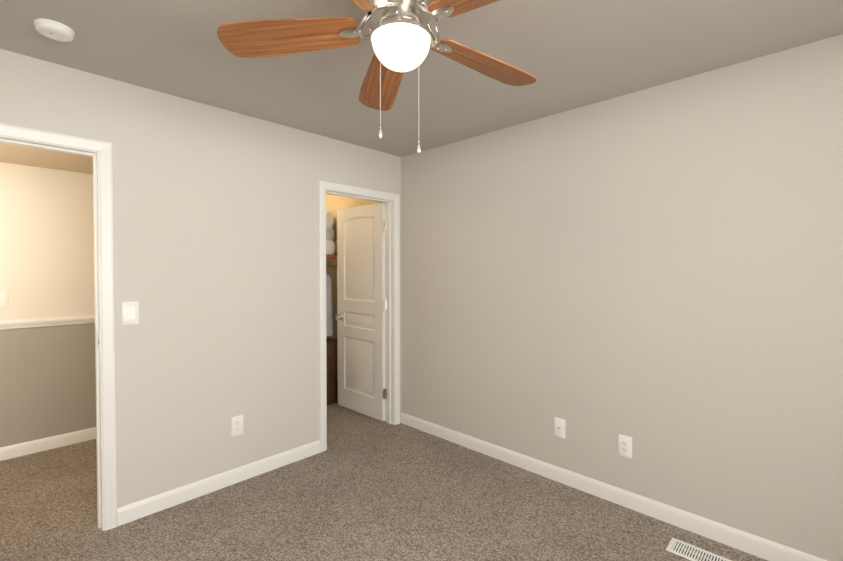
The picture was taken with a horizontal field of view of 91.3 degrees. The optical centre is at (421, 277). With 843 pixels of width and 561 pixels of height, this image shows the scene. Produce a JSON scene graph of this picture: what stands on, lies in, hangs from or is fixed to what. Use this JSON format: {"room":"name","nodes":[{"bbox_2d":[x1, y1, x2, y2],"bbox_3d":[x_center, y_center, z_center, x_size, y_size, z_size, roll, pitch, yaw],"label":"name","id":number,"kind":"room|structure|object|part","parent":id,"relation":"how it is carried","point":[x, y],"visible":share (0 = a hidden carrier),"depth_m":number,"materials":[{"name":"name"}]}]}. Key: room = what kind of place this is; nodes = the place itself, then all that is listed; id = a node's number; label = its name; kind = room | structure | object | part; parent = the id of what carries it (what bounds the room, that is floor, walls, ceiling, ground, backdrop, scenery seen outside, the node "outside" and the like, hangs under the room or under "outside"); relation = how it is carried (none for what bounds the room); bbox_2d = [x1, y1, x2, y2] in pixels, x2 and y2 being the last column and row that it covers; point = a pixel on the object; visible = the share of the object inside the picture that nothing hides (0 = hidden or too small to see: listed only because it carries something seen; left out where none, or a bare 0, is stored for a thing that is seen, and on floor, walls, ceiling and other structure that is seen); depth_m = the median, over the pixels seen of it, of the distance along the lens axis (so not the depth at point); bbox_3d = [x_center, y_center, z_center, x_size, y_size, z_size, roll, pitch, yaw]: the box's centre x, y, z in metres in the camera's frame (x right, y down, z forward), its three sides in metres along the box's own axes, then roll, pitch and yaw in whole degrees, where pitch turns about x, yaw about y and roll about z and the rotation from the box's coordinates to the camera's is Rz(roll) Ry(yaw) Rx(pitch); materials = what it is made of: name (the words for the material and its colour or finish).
{"room":"empty bedroom","nodes":[
{"label":"empty bedroom","id":0,"kind":"room"},
{"bbox_2d":[0,143,92,173],"bbox_3d":[-2.714,-0.955,2.377,1.455,0.240,2.880,1,1,44],"label":"ceiling","id":1,"kind":"structure","parent":0,"point":[27,156],"depth_m":2.96,"materials":[{"name":"paint"}]},
{"bbox_2d":[0,162,95,447],"bbox_3d":[-3.280,0.136,2.941,0.120,2.440,2.880,1,1,44],"label":"wall","id":2,"kind":"structure","parent":0,"point":[46,244],"depth_m":3.22,"materials":[{"name":"paint"}]},
{"bbox_2d":[0,291,7,307],"bbox_3d":[-3.098,0.165,3.036,0.012,0.128,0.078,1,1,44],"label":"light switch","id":3,"kind":"object","parent":2,"relation":"attached to","point":[3,299],"visible":1,"depth_m":3.05,"materials":[{"name":"white plastic"}]},
{"bbox_2d":[0,315,94,329],"bbox_3d":[-3.229,0.357,2.895,0.024,0.066,2.880,1,1,44],"label":"trim","id":4,"kind":"structure","parent":2,"relation":"attached to","point":[31,323],"depth_m":3.21,"materials":[{"name":"white wood"}]},
{"bbox_2d":[0,427,95,460],"bbox_3d":[-3.233,1.309,2.914,0.013,0.095,2.880,1,1,44],"label":"baseboard","id":5,"kind":"structure","parent":2,"relation":"attached to","point":[31,447],"depth_m":3.22,"materials":[{"name":"white wood"}]},
{"bbox_2d":[0,49,400,507],"bbox_3d":[-1.376,0.141,2.646,0.120,2.440,3.540,1,1,44],"label":"wall","id":6,"kind":"structure","parent":0,"point":[216,237],"depth_m":2.57,"materials":[{"name":"paint"}]},
{"bbox_2d":[0,123,116,530],"bbox_3d":[-2.022,0.326,1.968,0.136,2.092,0.887,1,1,44],"label":"door frame","id":7,"kind":"structure","parent":6,"relation":"attached to","point":[103,149],"depth_m":2.22,"materials":[{"name":"white wood"}]},
{"bbox_2d":[122,301,138,324],"bbox_3d":[-1.621,0.202,2.299,0.012,0.128,0.078,1,1,44],"label":"light switch","id":8,"kind":"object","parent":6,"relation":"attached to","point":[130,313],"visible":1,"depth_m":2.30,"materials":[{"name":"white plastic"}]},
{"bbox_2d":[117,440,320,526],"bbox_3d":[-1.227,1.312,2.725,0.013,0.095,1.281,1,1,44],"label":"baseboard","id":9,"kind":"structure","parent":6,"relation":"attached to","point":[128,513],"depth_m":2.61,"materials":[{"name":"white wood"}]},
{"bbox_2d":[231,415,243,436],"bbox_3d":[-1.218,0.985,2.732,0.008,0.128,0.078,1,1,44],"label":"electrical outlet","id":10,"kind":"object","parent":6,"relation":"attached to","point":[237,425],"visible":1,"depth_m":2.73,"materials":[{"name":"white plastic"}]},
{"bbox_2d":[319,180,399,451],"bbox_3d":[-0.540,0.322,3.516,0.120,2.050,0.750,1,1,44],"label":"door frame","id":11,"kind":"structure","parent":6,"relation":"attached to","point":[389,312],"depth_m":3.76,"materials":[{"name":"white wood"}]},
{"bbox_2d":[335,203,384,420],"bbox_3d":[-0.600,0.321,4.041,0.711,2.015,0.175,1,1,43],"label":"closet door","id":12,"kind":"structure","parent":11,"relation":"attached to","point":[360,317],"depth_m":4.00,"materials":[{"name":"white wood"}]},
{"bbox_2d":[385,221,386,398],"bbox_3d":[-0.323,0.307,3.800,0.034,1.640,0.001,1,1,44],"label":"closet jamb hinge leaves","id":13,"kind":"object","parent":6,"relation":"attached to","point":[385,308],"visible":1,"depth_m":3.80,"materials":[{"name":"silver metal"}]},
{"bbox_2d":[0,402,767,560],"bbox_3d":[-0.665,1.432,1.355,6.115,0.100,4.440,1,1,44],"label":"floor","id":14,"kind":"structure","parent":0,"point":[362,487],"depth_m":2.36,"materials":[{"name":"carpet"}]},
{"bbox_2d":[326,338,337,404],"bbox_3d":[-1.185,1.005,4.428,0.516,0.655,0.431,1,1,44],"label":"base cabinet","id":15,"kind":"object","parent":14,"relation":"on","point":[332,370],"depth_m":4.33,"materials":[{"name":"brown wood"}]},
{"bbox_2d":[666,537,731,560],"bbox_3d":[1.386,1.369,2.008,0.320,0.006,0.132,1,1,44],"label":"floor air vent","id":16,"kind":"object","parent":14,"relation":"on","point":[684,549],"visible":1,"depth_m":2.05,"materials":[{"name":"white plastic"}]},
{"bbox_2d":[0,0,842,156],"bbox_3d":[-0.665,-1.108,1.314,6.115,0.100,4.440,1,1,44],"label":"ceiling","id":17,"kind":"structure","parent":0,"point":[571,54],"depth_m":1.98,"materials":[{"name":"paint"}]},
{"bbox_2d":[33,18,74,41],"bbox_3d":[-1.568,-1.048,1.762,0.133,0.034,0.133,0,1,4],"label":"smoke detector","id":18,"kind":"object","parent":17,"relation":"attached to","point":[54,30],"visible":1,"depth_m":1.74,"materials":[{"name":"white plastic"}]},
{"bbox_2d":[217,0,536,153],"bbox_3d":[-0.035,-0.727,1.392,1.177,0.663,1.198,1,1,44],"label":"ceiling fan","id":19,"kind":"object","parent":17,"relation":"hanging from","point":[401,36],"visible":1,"depth_m":1.40,"materials":[{"name":"brown wood"}]},
{"bbox_3d":[-0.456,-0.827,1.421,0.475,0.006,0.162,-3,-10,3],"label":"blade","id":20,"kind":"part","parent":19,"relation":"part of","materials":[{"name":"brown wood"}]},
{"label":"blade","id":21,"kind":"part","parent":19,"relation":"part of","materials":[{"name":"brown wood"}]},
{"bbox_3d":[-0.171,-0.833,1.776,0.162,0.006,0.475,11,-5,-15],"label":"blade","id":22,"kind":"part","parent":19,"relation":"part of","materials":[{"name":"brown wood"}]},
{"bbox_3d":[-0.119,-0.653,1.331,0.014,0.422,0.050,1,1,44],"label":"chain","id":23,"kind":"part","parent":19,"relation":"part of","materials":[{"name":"white metal"}]},
{"bbox_3d":[-0.069,-0.762,1.404,0.199,0.106,0.199,1,1,44],"label":"globe","id":24,"kind":"part","parent":19,"relation":"part of","materials":[{"name":"white glass"}]},
{"bbox_3d":[-0.069,-0.932,1.401,0.284,0.254,0.284,1,1,44],"label":"motor","id":25,"kind":"part","parent":19,"relation":"part of","materials":[{"name":"silver metal"}]},
{"bbox_3d":[-0.021,-0.629,1.330,0.049,0.469,0.017,1,1,44],"label":"chain","id":26,"kind":"part","parent":19,"relation":"part of","materials":[{"name":"white metal"}]},
{"bbox_3d":[0.233,-0.823,1.161,0.475,0.006,0.162,5,15,39],"label":"blade","id":27,"kind":"part","parent":19,"relation":"part of","materials":[{"name":"brown wood"}]},
{"label":"blade","id":28,"kind":"part","parent":19,"relation":"part of","materials":[{"name":"brown wood"}]},
{"bbox_2d":[326,34,842,560],"bbox_3d":[0.835,0.137,2.889,6.115,2.440,0.120,1,1,44],"label":"wall","id":29,"kind":"structure","parent":0,"point":[655,273],"depth_m":2.32,"materials":[{"name":"paint"}]},
{"bbox_2d":[326,212,336,335],"bbox_3d":[-1.254,-0.014,4.469,0.669,1.350,0.502,1,1,44],"label":"clothes","id":30,"kind":"object","parent":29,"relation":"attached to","point":[331,259],"visible":0.17,"depth_m":4.36,"materials":[{"name":"white fabric"}]},
{"bbox_3d":[-1.192,-0.164,4.548,0.643,0.109,0.299,1,1,44],"label":"rod","id":31,"kind":"part","parent":30,"relation":"part of","materials":[{"name":"brown wood"}]},
{"bbox_2d":[554,417,565,438],"bbox_3d":[0.913,1.001,2.732,0.078,0.128,0.016,1,1,44],"label":"outlet plate","id":32,"kind":"object","parent":29,"relation":"attached to","point":[559,426],"visible":1,"depth_m":2.73,"materials":[{"name":"white plastic"}]},
{"bbox_2d":[400,412,826,560],"bbox_3d":[1.355,1.319,2.313,4.300,0.095,0.013,1,1,44],"label":"baseboard","id":33,"kind":"structure","parent":29,"relation":"attached to","point":[758,546],"depth_m":2.43,"materials":[{"name":"white wood"}]},
{"bbox_2d":[618,434,631,458],"bbox_3d":[1.209,1.007,2.452,0.078,0.128,0.008,1,1,44],"label":"electrical outlet","id":34,"kind":"object","parent":29,"relation":"attached to","point":[624,446],"visible":1,"depth_m":2.45,"materials":[{"name":"white plastic"}]}
]}

